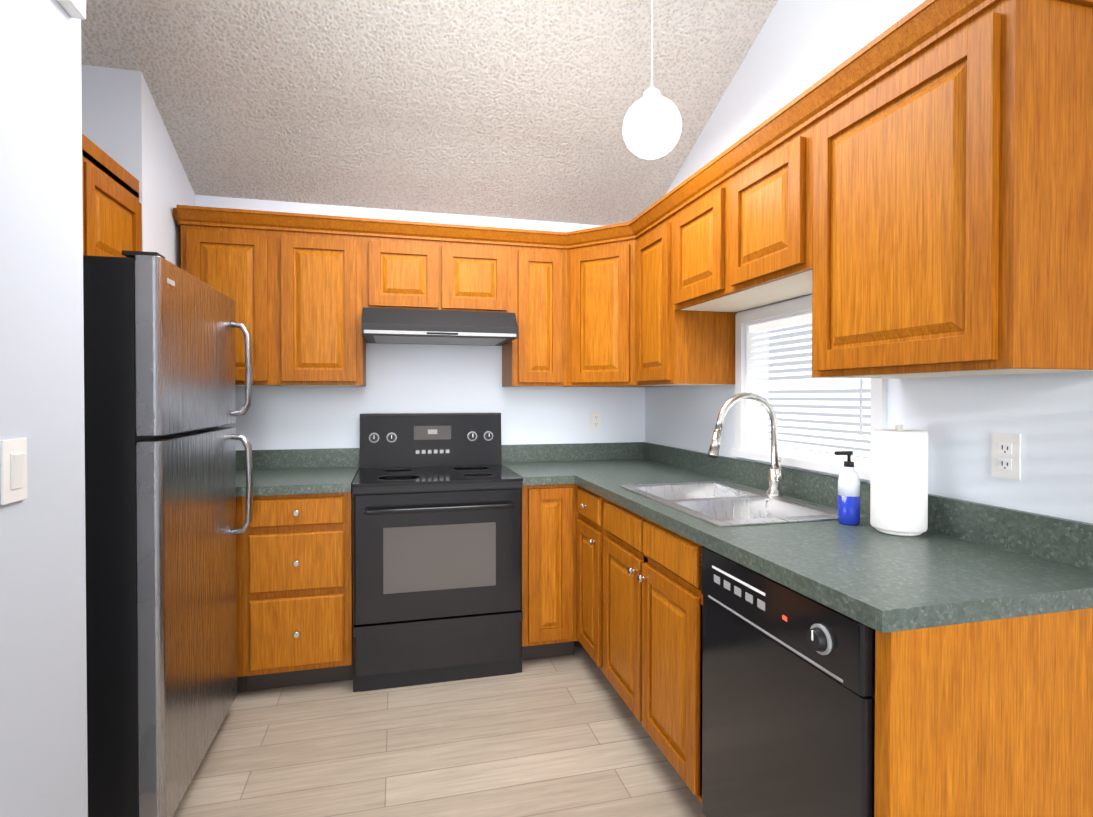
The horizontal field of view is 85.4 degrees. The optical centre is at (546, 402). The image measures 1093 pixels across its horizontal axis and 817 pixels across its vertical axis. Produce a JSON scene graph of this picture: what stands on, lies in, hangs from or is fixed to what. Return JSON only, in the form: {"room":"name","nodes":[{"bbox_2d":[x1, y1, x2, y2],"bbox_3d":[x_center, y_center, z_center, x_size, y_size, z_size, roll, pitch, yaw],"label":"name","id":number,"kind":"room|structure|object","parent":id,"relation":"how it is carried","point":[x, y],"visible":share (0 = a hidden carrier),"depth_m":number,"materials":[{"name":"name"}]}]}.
{"room":"kitchen","nodes":[
{"label":"kitchen","id":0,"kind":"room"},
{"bbox_2d":[0,0,194,816],"bbox_3d":[-1.177,-1.107,0.132,0.860,4.800,6.120,0,1,-14],"label":"wall","id":1,"kind":"structure","parent":0,"point":[58,99],"depth_m":1.19,"materials":[{"name":"white paint"}]},
{"bbox_2d":[0,438,26,504],"bbox_3d":[-0.964,0.122,1.077,0.012,0.114,0.070,0,1,-14],"label":"light switch","id":2,"kind":"object","parent":1,"relation":"attached to","point":[13,470],"visible":1,"depth_m":1.07,"materials":[{"name":"white plastic"}]},
{"bbox_2d":[57,0,85,19],"bbox_3d":[-1.000,-0.884,1.242,0.029,0.110,0.080,0,1,-14],"label":"door chime","id":3,"kind":"object","parent":1,"relation":"attached to","point":[75,9],"visible":1,"depth_m":1.25,"materials":[{"name":"white plastic"}]},
{"bbox_2d":[82,134,141,257],"bbox_3d":[-1.702,-0.665,1.875,0.418,0.442,0.948,0,1,-14],"label":"upper cabinet","id":4,"kind":"object","parent":1,"relation":"attached to","point":[112,215],"visible":0.38,"depth_m":2.09,"materials":[{"name":"brown wood"}]},
{"bbox_2d":[195,195,644,467],"bbox_3d":[-0.785,-1.143,3.327,3.200,4.800,0.120,0,1,-14],"label":"wall","id":5,"kind":"structure","parent":0,"point":[417,378],"depth_m":3.31,"materials":[{"name":"white paint"}]},
{"bbox_2d":[173,212,276,385],"bbox_3d":[-1.524,-0.468,2.913,0.400,0.760,0.328,0,1,-14],"label":"upper cabinet","id":6,"kind":"object","parent":5,"relation":"attached to","point":[236,256],"depth_m":2.77,"materials":[{"name":"brown wood"}]},
{"bbox_2d":[277,220,365,386],"bbox_3d":[-1.136,-0.469,3.012,0.400,0.760,0.328,0,1,-14],"label":"upper cabinet","id":7,"kind":"object","parent":5,"relation":"attached to","point":[321,341],"depth_m":2.86,"materials":[{"name":"brown wood"}]},
{"bbox_2d":[365,228,456,310],"bbox_3d":[-0.729,-0.658,3.114,0.440,0.385,0.328,0,1,-14],"label":"upper cabinet","id":8,"kind":"object","parent":5,"relation":"attached to","point":[406,268],"depth_m":2.96,"materials":[{"name":"brown wood"}]},
{"bbox_2d":[362,307,517,345],"bbox_3d":[-0.559,-0.391,3.078,0.742,0.138,0.486,0,1,-14],"label":"range hood","id":9,"kind":"object","parent":5,"relation":"attached to","point":[411,326],"visible":1,"depth_m":2.88,"materials":[{"name":"black metal"}]},
{"bbox_2d":[457,232,508,311],"bbox_3d":[-0.429,-0.659,3.190,0.440,0.385,0.328,0,1,-14],"label":"upper cabinet","id":10,"kind":"object","parent":5,"relation":"attached to","point":[482,261],"depth_m":3.05,"materials":[{"name":"brown wood"}]},
{"bbox_2d":[502,232,568,386],"bbox_3d":[-0.033,-0.472,3.264,0.362,0.760,0.386,0,1,-14],"label":"upper cabinet","id":11,"kind":"object","parent":5,"relation":"attached to","point":[538,265],"depth_m":3.13,"materials":[{"name":"brown wood"}]},
{"bbox_2d":[569,228,620,386],"bbox_3d":[0.393,-0.472,3.263,0.588,0.760,0.598,0,1,-14],"label":"upper cabinet","id":12,"kind":"object","parent":5,"relation":"attached to","point":[594,253],"depth_m":3.07,"materials":[{"name":"brown wood"}]},
{"bbox_2d":[590,411,601,429],"bbox_3d":[0.297,0.105,3.551,0.070,0.114,0.007,0,1,-14],"label":"electrical outlet","id":13,"kind":"object","parent":5,"relation":"attached to","point":[595,420],"visible":1,"depth_m":3.55,"materials":[{"name":"white plastic"}]},
{"bbox_2d":[81,0,777,225],"bbox_3d":[-0.084,-2.384,0.360,3.500,2.838,6.250,0,1,-14],"label":"ceiling","id":14,"kind":"structure","parent":0,"point":[514,109],"depth_m":2.59,"materials":[{"name":"white paint"}]},
{"bbox_2d":[623,0,681,158],"bbox_3d":[0.387,-1.266,2.170,0.214,0.726,0.214,0,1,-14],"label":"pendant light","id":15,"kind":"object","parent":14,"relation":"hanging from","point":[652,125],"visible":1,"depth_m":2.10,"materials":[{"name":"white glass"}]},
{"bbox_2d":[172,641,704,816],"bbox_3d":[-0.090,1.320,0.426,3.500,0.060,6.300,0,1,-14],"label":"floor","id":16,"kind":"structure","parent":0,"point":[564,736],"depth_m":2.14,"materials":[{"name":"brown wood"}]},
{"bbox_2d":[83,250,252,816],"bbox_3d":[-1.491,0.427,1.937,0.826,1.692,0.800,0,1,-14],"label":"fridge","id":17,"kind":"object","parent":16,"relation":"on","point":[162,531],"visible":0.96,"depth_m":1.63,"materials":[{"name":"silver metal"}]},
{"bbox_2d":[236,496,243,692],"bbox_3d":[-1.535,0.827,2.756,0.345,0.874,0.620,0,1,-14],"label":"base cabinet","id":18,"kind":"object","parent":16,"relation":"on","point":[240,499],"depth_m":2.52,"materials":[{"name":"brown wood"}]},
{"bbox_2d":[244,491,352,691],"bbox_3d":[-1.152,0.826,2.853,0.445,0.874,0.620,0,1,-14],"label":"base cabinet","id":19,"kind":"object","parent":16,"relation":"on","point":[298,548],"depth_m":2.56,"materials":[{"name":"brown wood"}]},
{"bbox_2d":[236,448,359,496],"bbox_3d":[-1.322,0.318,2.809,0.793,0.140,0.648,0,1,-14],"label":"countertop","id":20,"kind":"structure","parent":19,"relation":"on","point":[328,470],"depth_m":2.99,"materials":[{"name":"laminate"}]},
{"bbox_2d":[352,413,522,691],"bbox_3d":[-0.548,0.661,2.942,0.756,1.202,0.727,0,1,-14],"label":"range","id":21,"kind":"object","parent":16,"relation":"on","point":[437,545],"visible":1,"depth_m":2.67,"materials":[{"name":"black metal"}]},
{"bbox_2d":[522,484,563,659],"bbox_3d":[-0.044,0.823,3.102,0.285,0.874,0.685,0,1,-14],"label":"base cabinet","id":22,"kind":"object","parent":16,"relation":"on","point":[542,505],"depth_m":2.83,"materials":[{"name":"brown wood"}]},
{"bbox_2d":[501,445,527,485],"bbox_3d":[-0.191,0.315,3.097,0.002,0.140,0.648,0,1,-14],"label":"countertop","id":23,"kind":"structure","parent":22,"relation":"on","point":[515,459],"depth_m":3.40,"materials":[{"name":"laminate"}]},
{"bbox_2d":[536,442,1092,632],"bbox_3d":[0.591,0.323,2.339,0.666,0.140,2.503,0,1,-14],"label":"countertop","id":24,"kind":"structure","parent":22,"relation":"on","point":[958,561],"depth_m":1.44,"materials":[{"name":"laminate"}]},
{"bbox_2d":[619,481,865,526],"bbox_3d":[0.650,0.439,2.168,0.510,0.180,0.800,0,1,-14],"label":"sink","id":25,"kind":"object","parent":24,"relation":"in","point":[723,503],"visible":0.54,"depth_m":2.15,"materials":[{"name":"silver metal"}]},
{"bbox_2d":[708,393,783,496],"bbox_3d":[0.739,0.155,2.172,0.304,0.387,0.091,0,1,-14],"label":"faucet","id":26,"kind":"object","parent":24,"relation":"on","point":[776,477],"visible":1,"depth_m":2.19,"materials":[{"name":"silver metal"}]},
{"bbox_2d":[835,451,859,524],"bbox_3d":[0.895,0.251,1.764,0.075,0.216,0.059,0,1,-14],"label":"soap bottle","id":27,"kind":"object","parent":24,"relation":"on","point":[848,496],"visible":1,"depth_m":1.75,"materials":[{"name":"blue plastic"}]},
{"bbox_2d":[870,425,927,535],"bbox_3d":[0.983,0.210,1.652,0.138,0.300,0.138,0,1,-14],"label":"paper towel","id":28,"kind":"object","parent":24,"relation":"on","point":[899,485],"visible":0.98,"depth_m":1.60,"materials":[{"name":"white paper"}]},
{"bbox_2d":[564,484,702,703],"bbox_3d":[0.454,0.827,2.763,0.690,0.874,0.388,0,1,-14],"label":"base cabinet","id":29,"kind":"object","parent":16,"relation":"on","point":[633,598],"depth_m":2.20,"materials":[{"name":"brown wood"}]},
{"bbox_2d":[701,546,874,816],"bbox_3d":[0.794,0.844,1.472,0.628,0.868,0.610,0,1,-14],"label":"dishwasher","id":30,"kind":"object","parent":16,"relation":"on","point":[788,702],"visible":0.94,"depth_m":1.34,"materials":[{"name":"black metal"}]},
{"bbox_2d":[645,0,1092,523],"bbox_3d":[1.390,-1.114,0.786,0.120,4.800,6.120,0,1,-14],"label":"wall","id":31,"kind":"structure","parent":0,"point":[798,47],"depth_m":1.75,"materials":[{"name":"white paint"}]},
{"bbox_2d":[621,204,734,386],"bbox_3d":[0.608,-0.467,2.831,0.385,0.760,0.474,0,1,-14],"label":"upper cabinet","id":32,"kind":"object","parent":31,"relation":"attached to","point":[660,347],"depth_m":2.68,"materials":[{"name":"brown wood"}]},
{"bbox_2d":[669,168,785,315],"bbox_3d":[0.749,-0.622,2.393,0.328,0.440,0.440,0,1,-14],"label":"upper cabinet","id":33,"kind":"object","parent":31,"relation":"attached to","point":[693,216],"depth_m":2.38,"materials":[{"name":"brown wood"}]},
{"bbox_2d":[717,108,804,299],"bbox_3d":[0.857,-0.617,1.967,0.328,0.440,0.440,0,1,-14],"label":"upper cabinet","id":34,"kind":"object","parent":31,"relation":"attached to","point":[761,194],"depth_m":1.93,"materials":[{"name":"brown wood"}]},
{"bbox_2d":[731,296,886,479],"bbox_3d":[0.992,-0.076,2.250,0.135,0.630,0.840,0,1,-14],"label":"window","id":35,"kind":"structure","parent":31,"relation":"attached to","point":[751,376],"depth_m":2.31,"materials":[{"name":"white"}]},
{"bbox_2d":[797,0,1092,378],"bbox_3d":[0.983,-0.452,1.474,0.328,0.760,0.580,0,1,-14],"label":"upper cabinet","id":36,"kind":"object","parent":31,"relation":"attached to","point":[907,196],"depth_m":1.26,"materials":[{"name":"brown wood"}]},
{"bbox_2d":[992,433,1020,480],"bbox_3d":[1.150,0.133,1.482,0.007,0.114,0.070,0,1,-14],"label":"electrical outlet","id":37,"kind":"object","parent":31,"relation":"attached to","point":[1006,455],"visible":1,"depth_m":1.48,"materials":[{"name":"white plastic"}]},
{"label":"outside","id":38,"kind":"structure","parent":0,"visible":0},
{"bbox_2d":[769,323,870,458],"bbox_3d":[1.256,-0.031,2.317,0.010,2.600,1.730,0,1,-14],"label":"window blinds","id":39,"kind":"object","parent":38,"point":[800,333],"depth_m":2.66,"materials":[{"name":"white plastic"}]}
]}

